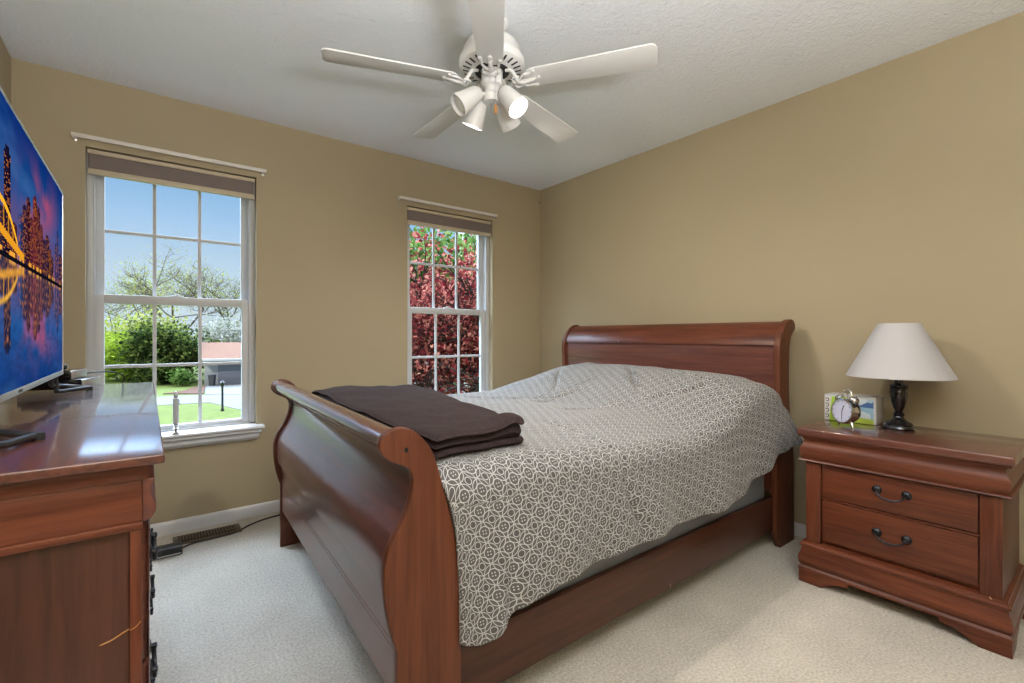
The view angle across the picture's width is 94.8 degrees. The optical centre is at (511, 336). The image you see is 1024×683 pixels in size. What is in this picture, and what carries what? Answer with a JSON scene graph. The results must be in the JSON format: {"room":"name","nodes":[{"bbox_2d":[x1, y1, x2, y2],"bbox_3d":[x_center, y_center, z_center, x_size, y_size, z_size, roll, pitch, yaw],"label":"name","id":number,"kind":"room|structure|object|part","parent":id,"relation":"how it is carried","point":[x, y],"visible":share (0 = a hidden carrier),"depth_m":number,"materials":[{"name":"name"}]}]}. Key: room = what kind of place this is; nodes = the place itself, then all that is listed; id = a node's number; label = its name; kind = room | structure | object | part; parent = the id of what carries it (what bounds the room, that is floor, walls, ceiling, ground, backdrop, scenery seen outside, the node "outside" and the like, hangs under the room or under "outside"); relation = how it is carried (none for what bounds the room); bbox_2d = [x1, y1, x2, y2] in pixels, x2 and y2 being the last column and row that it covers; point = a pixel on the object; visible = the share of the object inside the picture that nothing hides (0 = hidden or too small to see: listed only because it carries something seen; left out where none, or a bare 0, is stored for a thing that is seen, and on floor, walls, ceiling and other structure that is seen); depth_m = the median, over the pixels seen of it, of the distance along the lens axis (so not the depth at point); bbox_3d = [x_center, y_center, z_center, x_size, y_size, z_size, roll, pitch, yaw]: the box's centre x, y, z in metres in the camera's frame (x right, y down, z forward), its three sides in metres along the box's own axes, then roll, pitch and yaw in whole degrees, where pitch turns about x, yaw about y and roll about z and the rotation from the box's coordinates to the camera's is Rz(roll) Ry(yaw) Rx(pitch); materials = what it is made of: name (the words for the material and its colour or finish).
{"room":"bedroom","nodes":[
{"label":"bedroom","id":0,"kind":"room"},
{"bbox_2d":[0,36,10,102],"bbox_3d":[-1.155,-0.116,0.515,0.160,2.456,4.329,0,0,-38],"label":"wall","id":1,"kind":"structure","parent":0,"point":[5,59],"depth_m":2.19,"materials":[{"name":"beige paint"}]},
{"bbox_2d":[11,58,539,523],"bbox_3d":[-1.129,-0.116,3.375,3.707,2.456,0.160,0,0,-38],"label":"wall","id":2,"kind":"structure","parent":0,"point":[331,221],"depth_m":3.06,"materials":[{"name":"beige paint"}]},
{"bbox_2d":[71,132,266,175],"bbox_3d":[-1.884,-1.019,2.663,0.890,0.038,0.039,0,0,-38],"label":"curtain rod","id":3,"kind":"object","parent":2,"relation":"attached to","point":[74,135],"visible":1,"depth_m":2.61,"materials":[{"name":"white metal"}]},
{"bbox_2d":[86,150,264,449],"bbox_3d":[-1.919,-0.173,2.710,0.858,1.621,0.222,0,0,-38],"label":"window","id":4,"kind":"structure","parent":2,"relation":"in","point":[199,433],"depth_m":2.73,"materials":[{"name":"white plastic"}]},
{"bbox_2d":[87,149,254,199],"bbox_3d":[-1.912,-0.913,2.701,0.776,0.126,0.038,0,0,-38],"label":"roller blind","id":5,"kind":"object","parent":4,"relation":"attached to","point":[100,163],"visible":1,"depth_m":2.66,"materials":[{"name":"beige fabric"}]},
{"bbox_3d":[-1.912,-0.965,2.701,0.776,0.022,0.038,0,0,-38],"label":"head rail","id":6,"kind":"part","parent":5,"relation":"part of","materials":[{"name":"brown fabric"}]},
{"bbox_3d":[-1.912,-0.864,2.701,0.774,0.028,0.034,0,0,-38],"label":"rail","id":7,"kind":"part","parent":5,"relation":"part of","materials":[{"name":"beige fabric"}]},
{"bbox_3d":[-1.970,-0.575,2.775,0.734,0.774,0.034,0,0,-38],"label":"sash","id":8,"kind":"part","parent":4,"relation":"part of","materials":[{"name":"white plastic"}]},
{"bbox_3d":[-1.945,0.162,2.744,0.734,0.777,0.034,0,0,-38],"label":"sash","id":9,"kind":"part","parent":4,"relation":"part of","materials":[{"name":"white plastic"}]},
{"bbox_2d":[171,391,180,433],"bbox_3d":[-1.879,0.425,2.633,0.044,0.240,0.044,0,0,-38],"label":"candle","id":10,"kind":"object","parent":4,"relation":"on","point":[176,400],"visible":1,"depth_m":2.62,"materials":[{"name":"white wax"}]},
{"bbox_3d":[-1.893,0.556,2.676,0.858,0.022,0.136,0,0,-38],"label":"sill","id":11,"kind":"part","parent":4,"relation":"part of","materials":[{"name":"white paint"}]},
{"bbox_2d":[150,499,279,536],"bbox_3d":[-1.076,1.076,3.307,3.387,0.072,0.013,0,0,-38],"label":"baseboard","id":12,"kind":"structure","parent":2,"relation":"attached to","point":[219,517],"depth_m":2.78,"materials":[{"name":"white paint"}]},
{"bbox_2d":[407,224,488,393],"bbox_3d":[-0.501,-0.173,3.810,0.852,1.621,0.222,0,0,-38],"label":"window","id":13,"kind":"structure","parent":2,"relation":"in","point":[482,269],"depth_m":3.93,"materials":[{"name":"white plastic"}]},
{"bbox_3d":[-0.551,-0.575,3.875,0.728,0.774,0.034,0,0,-38],"label":"sash","id":14,"kind":"part","parent":13,"relation":"part of","materials":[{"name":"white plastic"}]},
{"bbox_3d":[-0.527,0.162,3.843,0.728,0.777,0.034,0,0,-38],"label":"sash","id":15,"kind":"part","parent":13,"relation":"part of","materials":[{"name":"white plastic"}]},
{"bbox_2d":[407,207,490,236],"bbox_3d":[-0.494,-0.913,3.801,0.770,0.126,0.038,0,0,-38],"label":"roller blind","id":16,"kind":"object","parent":13,"relation":"attached to","point":[415,216],"visible":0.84,"depth_m":3.77,"materials":[{"name":"beige fabric"}]},
{"bbox_3d":[-0.494,-0.965,3.801,0.770,0.022,0.038,0,0,-38],"label":"head rail","id":17,"kind":"part","parent":16,"relation":"part of","materials":[{"name":"brown fabric"}]},
{"bbox_3d":[-0.494,-0.864,3.801,0.768,0.028,0.034,0,0,-38],"label":"rail","id":18,"kind":"part","parent":16,"relation":"part of","materials":[{"name":"beige fabric"}]},
{"bbox_2d":[398,196,497,218],"bbox_3d":[-0.484,-1.019,3.749,0.890,0.038,0.039,0,0,-38],"label":"curtain rod","id":19,"kind":"object","parent":2,"relation":"attached to","point":[399,197],"visible":1,"depth_m":3.70,"materials":[{"name":"white metal"}]},
{"bbox_2d":[0,0,1023,189],"bbox_3d":[0.247,-1.404,1.602,3.707,0.120,4.649,0,0,-38],"label":"ceiling","id":20,"kind":"structure","parent":0,"point":[720,61],"depth_m":2.25,"materials":[{"name":"white paint"}]},
{"bbox_2d":[321,0,657,141],"bbox_3d":[-0.112,-1.128,2.074,1.324,0.433,1.272,0,0,-38],"label":"ceiling fan","id":21,"kind":"object","parent":20,"relation":"hanging from","point":[491,57],"visible":1,"depth_m":1.94,"materials":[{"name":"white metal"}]},
{"bbox_3d":[-0.482,-1.088,1.903,0.533,0.027,0.131,0,0,-18],"label":"blade","id":22,"kind":"part","parent":21,"relation":"part of","materials":[{"name":"white wood"}]},
{"bbox_3d":[-0.333,-1.088,2.369,0.131,0.027,0.533,0,0,-36],"label":"blade","id":23,"kind":"part","parent":21,"relation":"part of","materials":[{"name":"white wood"}]},
{"bbox_3d":[-0.199,-0.990,1.990,0.094,0.090,0.079,0,0,-38],"label":"bulb","id":24,"kind":"part","parent":21,"relation":"part of","materials":[{"name":"white glass"}]},
{"bbox_3d":[-0.187,-0.994,1.999,0.159,0.133,0.101,0,0,-38],"label":"lamp shade","id":25,"kind":"part","parent":21,"relation":"part of","materials":[{"name":"white ceramic"}]},
{"bbox_3d":[-0.164,-0.983,2.083,0.096,0.143,0.132,0,0,-38],"label":"lamp shade","id":26,"kind":"part","parent":21,"relation":"part of","materials":[{"name":"white ceramic"}]},
{"bbox_3d":[-0.084,-1.088,1.617,0.131,0.027,0.533,0,0,0],"label":"blade","id":27,"kind":"part","parent":21,"relation":"part of","materials":[{"name":"white wood"}]},
{"bbox_3d":[-0.068,-1.043,1.988,0.009,0.134,0.013,0,0,0],"label":"pull chain","id":28,"kind":"part","parent":21,"relation":"part of","materials":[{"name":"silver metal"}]},
{"bbox_3d":[-0.035,-0.991,2.126,0.154,0.136,0.104,0,0,-38],"label":"lamp shade","id":29,"kind":"part","parent":21,"relation":"part of","materials":[{"name":"white ceramic"}]},
{"bbox_3d":[0.003,-0.987,1.985,0.102,0.140,0.147,0,0,-38],"label":"lamp shade","id":30,"kind":"part","parent":21,"relation":"part of","materials":[{"name":"white ceramic"}]},
{"bbox_3d":[0.011,-0.982,1.975,0.079,0.094,0.090,0,0,-38],"label":"bulb","id":31,"kind":"part","parent":21,"relation":"part of","materials":[{"name":"white glass"}]},
{"bbox_3d":[0.157,-1.088,2.372,0.131,0.027,0.533,0,0,36],"label":"blade","id":32,"kind":"part","parent":21,"relation":"part of","materials":[{"name":"white wood"}]},
{"bbox_3d":[0.310,-1.088,1.907,0.533,0.027,0.131,0,0,18],"label":"blade","id":33,"kind":"part","parent":21,"relation":"part of","materials":[{"name":"white wood"}]},
{"bbox_2d":[150,511,1023,682],"bbox_3d":[0.247,1.172,1.602,3.707,0.120,4.649,0,0,-38],"label":"floor","id":34,"kind":"structure","parent":0,"point":[239,607],"depth_m":1.77,"materials":[{"name":"carpet"}]},
{"bbox_2d":[0,382,164,682],"bbox_3d":[-1.268,0.654,1.247,0.524,0.915,1.565,0,0,-38],"label":"dresser","id":35,"kind":"object","parent":34,"relation":"on","point":[78,544],"visible":1,"depth_m":0.76,"materials":[{"name":"brown wood"}]},
{"bbox_2d":[0,86,92,448],"bbox_3d":[-1.221,-0.140,1.210,0.144,0.673,1.239,0,0,-38],"label":"television","id":36,"kind":"object","parent":35,"relation":"on","point":[31,198],"visible":1,"depth_m":1.08,"materials":[{"name":"black"}]},
{"bbox_3d":[-0.902,0.160,0.836,0.097,0.075,0.150,0,0,-38],"label":"stand leg","id":37,"kind":"part","parent":36,"relation":"part of","materials":[{"name":"black plastic"}]},
{"bbox_3d":[-1.541,0.158,1.610,0.078,0.077,0.243,0,0,-17],"label":"stand leg","id":38,"kind":"part","parent":36,"relation":"part of","materials":[{"name":"black plastic"}]},
{"bbox_2d":[27,376,99,390],"bbox_3d":[-1.691,0.176,1.767,0.183,0.035,0.165,0,0,-24],"label":"cable box","id":39,"kind":"object","parent":35,"relation":"on","point":[87,380],"visible":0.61,"depth_m":1.72,"materials":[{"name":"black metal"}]},
{"bbox_2d":[58,369,86,379],"bbox_3d":[-1.703,0.142,1.757,0.142,0.031,0.135,0,0,-24],"label":"box","id":40,"kind":"object","parent":39,"relation":"on","point":[67,373],"visible":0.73,"depth_m":1.74,"materials":[{"name":"silver metal"}]},
{"bbox_2d":[87,371,124,383],"bbox_3d":[-1.699,0.617,1.936,0.068,0.950,0.163,0,0,18],"label":"cable","id":41,"kind":"object","parent":39,"relation":"attached to","point":[94,371],"visible":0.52,"depth_m":1.96,"materials":[{"name":"black plastic"}]},
{"bbox_3d":[-1.272,0.226,1.244,0.494,0.028,1.529,0,0,-38],"label":"moulding","id":42,"kind":"part","parent":35,"relation":"part of","materials":[{"name":"brown wood"}]},
{"bbox_3d":[-0.855,0.671,1.099,0.016,0.222,0.751,0,0,-38],"label":"drawer","id":43,"kind":"part","parent":35,"relation":"part of","materials":[{"name":"brown wood"}]},
{"bbox_3d":[-0.855,0.437,1.099,0.016,0.230,0.751,0,0,-38],"label":"drawer","id":44,"kind":"part","parent":35,"relation":"part of","materials":[{"name":"brown wood"}]},
{"bbox_3d":[-1.077,0.276,1.395,0.019,0.072,1.517,0,0,-38],"label":"frieze drawer","id":45,"kind":"part","parent":35,"relation":"part of","materials":[{"name":"brown wood"}]},
{"bbox_3d":[-1.195,0.891,1.560,0.016,0.053,0.128,0,0,-38],"label":"handle","id":46,"kind":"part","parent":35,"relation":"part of","materials":[{"name":"metal"}]},
{"bbox_3d":[-0.953,0.891,1.247,0.016,0.053,0.128,0,0,-38],"label":"handle","id":47,"kind":"part","parent":35,"relation":"part of","materials":[{"name":"metal"}]},
{"bbox_3d":[-0.953,0.663,1.247,0.016,0.053,0.128,0,0,-38],"label":"handle","id":48,"kind":"part","parent":35,"relation":"part of","materials":[{"name":"metal"}]},
{"bbox_3d":[-0.733,0.663,0.963,0.016,0.053,0.128,0,0,-38],"label":"handle","id":49,"kind":"part","parent":35,"relation":"part of","materials":[{"name":"metal"}]},
{"bbox_3d":[-0.733,0.429,0.963,0.016,0.053,0.128,0,0,-38],"label":"handle","id":50,"kind":"part","parent":35,"relation":"part of","materials":[{"name":"metal"}]},
{"bbox_2d":[172,523,241,544],"bbox_3d":[-1.698,1.107,2.633,0.319,0.009,0.130,0,0,-38],"label":"floor vent","id":51,"kind":"object","parent":34,"relation":"in","point":[192,537],"visible":0.92,"depth_m":2.63,"materials":[{"name":"brown metal"}]},
{"bbox_2d":[152,514,279,560],"bbox_3d":[-1.573,1.088,2.649,0.137,0.048,1.091,0,0,38],"label":"power strip","id":52,"kind":"object","parent":34,"relation":"on","point":[176,548],"visible":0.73,"depth_m":2.39,"materials":[{"name":"black plastic"}]},
{"bbox_3d":[-1.511,1.103,2.781,0.063,0.019,0.805,0,0,34],"label":"power cord","id":53,"kind":"part","parent":52,"relation":"part of","materials":[{"name":"black plastic"}]},
{"bbox_2d":[271,319,794,682],"bbox_3d":[0.116,0.510,2.507,2.370,1.203,1.642,0,0,-38],"label":"sleigh bed","id":54,"kind":"object","parent":34,"relation":"on","point":[364,497],"visible":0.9,"depth_m":1.58,"materials":[{"name":"brown wood"}]},
{"bbox_3d":[-1.169,0.670,2.531,0.230,0.884,0.026,0,0,-38],"label":"post","id":55,"kind":"part","parent":54,"relation":"part of","materials":[{"name":"brown wood"}]},
{"bbox_3d":[-0.750,0.785,1.836,0.045,0.273,1.595,0,0,-35],"label":"panel","id":56,"kind":"part","parent":54,"relation":"part of","materials":[{"name":"brown wood"}]},
{"bbox_3d":[-0.734,0.507,1.848,0.099,0.307,1.598,0,0,-35],"label":"curved panel","id":57,"kind":"part","parent":54,"relation":"part of","materials":[{"name":"brown wood"}]},
{"bbox_3d":[-0.235,0.670,1.214,0.230,0.884,0.026,0,0,-38],"label":"post","id":58,"kind":"part","parent":54,"relation":"part of","materials":[{"name":"brown wood"}]},
{"bbox_3d":[0.468,0.510,3.797,0.234,1.203,0.032,0,0,-38],"label":"post","id":59,"kind":"part","parent":54,"relation":"part of","materials":[{"name":"brown wood"}]},
{"bbox_2d":[455,475,763,601],"bbox_3d":[0.143,0.755,2.528,1.795,0.197,1.548,0,0,-38],"label":"box spring","id":60,"kind":"object","parent":54,"relation":"on","point":[755,492],"visible":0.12,"depth_m":1.96,"materials":[{"name":"grey fabric"}]},
{"bbox_2d":[445,495,455,535],"bbox_3d":[0.134,0.560,2.537,1.780,0.192,1.435,0,0,-38],"label":"mattress","id":61,"kind":"object","parent":60,"relation":"on","point":[445,495],"visible":0.02,"depth_m":1.51,"materials":[{"name":"grey fabric"}]},
{"bbox_2d":[435,362,802,645],"bbox_3d":[0.170,0.515,2.542,2.166,0.657,1.768,0,0,-38],"label":"comforter","id":62,"kind":"object","parent":61,"relation":"on","point":[610,458],"visible":0.72,"depth_m":1.72,"materials":[{"name":"fabric"}]},
{"bbox_2d":[312,384,523,458],"bbox_3d":[-0.423,0.317,2.119,0.588,0.114,1.557,0,0,-36],"label":"throw blanket","id":63,"kind":"object","parent":62,"relation":"on","point":[450,426],"visible":0.92,"depth_m":1.69,"materials":[{"name":"brown fabric"}]},
{"bbox_3d":[0.600,0.926,1.883,1.944,0.177,0.024,0,0,-38],"label":"rail","id":64,"kind":"part","parent":54,"relation":"part of","materials":[{"name":"brown wood"}]},
{"bbox_3d":[0.913,0.423,3.125,0.068,0.778,1.580,0,0,-38],"label":"headboard panel","id":65,"kind":"part","parent":54,"relation":"part of","materials":[{"name":"brown wood"}]},
{"bbox_3d":[1.453,0.510,2.526,0.234,1.203,0.032,0,0,-38],"label":"post","id":66,"kind":"part","parent":54,"relation":"part of","materials":[{"name":"brown wood"}]},
{"bbox_2d":[797,419,1023,659],"bbox_3d":[1.691,0.763,2.019,0.476,0.697,0.682,0,0,-38],"label":"nightstand","id":67,"kind":"object","parent":34,"relation":"on","point":[924,519],"visible":0.99,"depth_m":1.83,"materials":[{"name":"brown wood"}]},
{"bbox_2d":[831,389,860,427],"bbox_3d":[1.536,0.327,2.161,0.066,0.173,0.116,0,0,-11],"label":"alarm clock","id":68,"kind":"object","parent":67,"relation":"on","point":[844,410],"visible":1,"depth_m":2.14,"materials":[{"name":"silver metal"}]},
{"bbox_2d":[825,392,883,424],"bbox_3d":[1.673,0.351,2.310,0.116,0.128,0.212,0,0,-38],"label":"desk calendar","id":69,"kind":"object","parent":67,"relation":"on","point":[872,407],"visible":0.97,"depth_m":2.23,"materials":[{"name":"multicoloured paper"}]},
{"bbox_3d":[1.513,0.811,1.885,0.030,0.050,0.130,0,0,-38],"label":"handle","id":70,"kind":"part","parent":67,"relation":"part of","materials":[{"name":"metal"}]},
{"bbox_3d":[1.513,0.636,1.885,0.030,0.050,0.130,0,0,-38],"label":"handle","id":71,"kind":"part","parent":67,"relation":"part of","materials":[{"name":"metal"}]},
{"bbox_3d":[1.534,0.815,1.899,0.018,0.178,0.495,0,0,-38],"label":"drawer","id":72,"kind":"part","parent":67,"relation":"part of","materials":[{"name":"brown wood"}]},
{"bbox_3d":[1.534,0.640,1.899,0.018,0.143,0.495,0,0,-38],"label":"drawer","id":73,"kind":"part","parent":67,"relation":"part of","materials":[{"name":"brown wood"}]},
{"bbox_2d":[846,323,957,430],"bbox_3d":[1.736,0.179,2.115,0.388,0.472,0.388,0,0,-38],"label":"table lamp","id":74,"kind":"object","parent":67,"relation":"on","point":[898,352],"visible":1,"depth_m":2.03,"materials":[{"name":"white fabric"}]},
{"bbox_3d":[1.736,0.063,2.115,0.388,0.240,0.388,0,0,-38],"label":"lamp shade","id":75,"kind":"part","parent":74,"relation":"part of","materials":[{"name":"white fabric"}]},
{"bbox_3d":[1.689,0.988,2.020,0.455,0.132,0.676,0,0,-38],"label":"moulding","id":76,"kind":"part","parent":67,"relation":"part of","materials":[{"name":"brown wood"}]},
{"bbox_3d":[1.690,0.506,2.020,0.453,0.116,0.672,0,0,-38],"label":"frieze drawer","id":77,"kind":"part","parent":67,"relation":"part of","materials":[{"name":"brown wood"}]},
{"bbox_2d":[540,12,1023,564],"bbox_3d":[1.648,-0.116,2.688,0.160,2.456,4.329,0,0,-38],"label":"wall","id":78,"kind":"structure","parent":0,"point":[892,191],"depth_m":2.47,"materials":[{"name":"beige paint"}]},
{"bbox_2d":[794,522,805,537],"bbox_3d":[1.584,1.076,2.630,0.013,0.072,4.316,0,0,-38],"label":"baseboard","id":79,"kind":"structure","parent":78,"relation":"attached to","point":[799,529],"depth_m":2.61,"materials":[{"name":"white paint"}]},
{"label":"outside","id":80,"kind":"structure","parent":0,"visible":0},
{"bbox_2d":[105,366,240,424],"bbox_3d":[-42.328,4.262,70.904,140.000,0.500,156.061,0,0,-38],"label":"ground","id":81,"kind":"structure","parent":80,"point":[188,413],"depth_m":25.77,"materials":[{"name":"green plant"}]},
{"bbox_2d":[105,317,147,380],"bbox_3d":[-34.653,1.179,42.798,8.651,5.835,10.022,0,0,-44],"label":"bush","id":82,"kind":"object","parent":81,"relation":"on","point":[109,353],"visible":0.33,"depth_m":40.93,"materials":[{"name":"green plant"}]},
{"bbox_2d":[105,266,177,327],"bbox_3d":[-56.149,-3.138,69.660,13.445,14.301,15.858,0,0,-38],"label":"tree","id":83,"kind":"object","parent":81,"relation":"on","point":[111,310],"visible":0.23,"depth_m":68.97,"materials":[{"name":"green plant"}]},
{"bbox_2d":[105,305,197,341],"bbox_3d":[-39.396,0.198,49.067,11.616,7.629,12.276,0,0,-38],"label":"bush","id":84,"kind":"object","parent":81,"relation":"on","point":[118,319],"visible":0.06,"depth_m":48.68,"materials":[{"name":"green plant"}]},
{"bbox_2d":[125,347,194,384],"bbox_3d":[-29.612,2.440,40.029,4.996,3.292,4.683,0,0,23],"label":"evergreen","id":85,"kind":"object","parent":81,"relation":"on","point":[147,375],"visible":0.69,"depth_m":38.88,"materials":[{"name":"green plant"}]},
{"bbox_2d":[111,310,224,381],"bbox_3d":[-29.503,0.837,41.463,8.442,6.498,7.912,0,0,10],"label":"bush","id":86,"kind":"object","parent":81,"relation":"on","point":[173,341],"visible":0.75,"depth_m":39.87,"materials":[{"name":"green plant"}]},
{"bbox_2d":[105,239,240,328],"bbox_3d":[-41.911,-4.340,59.460,15.991,16.704,17.380,0,0,-38],"label":"tree","id":87,"kind":"object","parent":81,"relation":"on","point":[147,291],"visible":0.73,"depth_m":58.42,"materials":[{"name":"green plant"}]},
{"bbox_2d":[165,366,197,385],"bbox_3d":[-26.762,3.212,38.042,2.344,1.647,2.022,0,0,-9],"label":"flowering shrub","id":88,"kind":"object","parent":81,"relation":"on","point":[181,377],"visible":0.99,"depth_m":37.78,"materials":[{"name":"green plant"}]},
{"bbox_2d":[163,385,205,393],"bbox_3d":[-23.942,3.982,34.546,2.363,0.060,6.333,0,0,-32],"label":"mulch bed","id":89,"kind":"object","parent":81,"relation":"on","point":[194,390],"visible":0.88,"depth_m":33.64,"materials":[{"name":"brown soil"}]},
{"bbox_2d":[167,250,240,328],"bbox_3d":[-38.947,-3.212,64.914,15.272,14.449,16.812,0,0,-38],"label":"tree","id":90,"kind":"object","parent":81,"relation":"on","point":[215,283],"visible":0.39,"depth_m":62.53,"materials":[{"name":"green plant"}]},
{"bbox_2d":[181,309,240,341],"bbox_3d":[-30.272,0.382,51.410,10.771,7.260,10.055,0,0,-21],"label":"blossom tree","id":91,"kind":"object","parent":81,"relation":"on","point":[235,336],"visible":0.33,"depth_m":49.91,"materials":[{"name":"grey plant"}]},
{"bbox_2d":[202,342,240,384],"bbox_3d":[-23.163,2.282,43.255,9.020,3.460,7.670,0,0,-32],"label":"garage","id":92,"kind":"structure","parent":81,"relation":"on","point":[211,351],"depth_m":39.23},
{"bbox_2d":[220,380,224,410],"bbox_3d":[-15.516,3.172,25.248,0.240,1.680,0.240,0,0,-15],"label":"lamp post","id":93,"kind":"object","parent":81,"relation":"on","point":[222,383],"visible":1,"depth_m":25.20,"materials":[{"name":"black metal"}]},
{"bbox_3d":[-15.516,3.347,25.248,0.170,1.330,0.170,0,0,-38],"label":"post","id":94,"kind":"part","parent":93,"relation":"part of","materials":[{"name":"black plastic"}]},
{"bbox_2d":[410,226,476,393],"bbox_3d":[-3.493,-1.248,20.051,13.548,10.520,10.590,0,0,-15],"label":"tree","id":95,"kind":"object","parent":81,"relation":"on","point":[446,240],"visible":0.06,"depth_m":18.33,"materials":[{"name":"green plant"}]},
{"bbox_2d":[410,226,478,393],"bbox_3d":[-1.106,0.730,9.528,6.974,6.564,5.953,0,0,16],"label":"tree","id":96,"kind":"object","parent":81,"relation":"on","point":[422,324],"visible":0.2,"depth_m":7.67,"materials":[{"name":"red plant"}]},
{"bbox_2d":[414,233,476,392],"bbox_3d":[-2.889,-1.138,33.508,10.500,10.300,10.300,0,0,-38],"label":"house","id":97,"kind":"structure","parent":81,"relation":"on","point":[459,233],"depth_m":27.49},
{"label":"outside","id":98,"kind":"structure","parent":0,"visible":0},
{"bbox_2d":[105,319,240,330],"bbox_3d":[-37.348,-1.268,40.004,70.020,1.675,51.027,0,0,-38],"label":"utility wire","id":99,"kind":"object","parent":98,"point":[233,319],"visible":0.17,"depth_m":40.26,"materials":[{"name":"black plastic"}]},
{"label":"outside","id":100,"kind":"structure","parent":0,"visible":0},
{"bbox_2d":[205,384,240,394],"bbox_3d":[-19.392,3.997,37.642,10.546,0.030,11.576,0,0,-8],"label":"driveway","id":101,"kind":"structure","parent":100,"point":[228,388],"depth_m":35.16,"materials":[{"name":"concrete"}]},
{"bbox_2d":[208,374,215,385],"bbox_3d":[-24.225,3.522,38.036,0.585,0.920,0.639,0,0,-7],"label":"trash bin","id":102,"kind":"object","parent":101,"relation":"on","point":[212,377],"visible":1,"depth_m":37.79,"materials":[{"name":"plastic"}]},
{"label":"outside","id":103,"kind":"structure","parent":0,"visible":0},
{"bbox_2d":[157,394,240,409],"bbox_3d":[-33.636,4.002,20.020,52.287,0.020,12.348,0,0,-24],"label":"road","id":104,"kind":"structure","parent":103,"point":[230,400],"depth_m":29.45,"materials":[{"name":"grey asphalt"}]}
]}

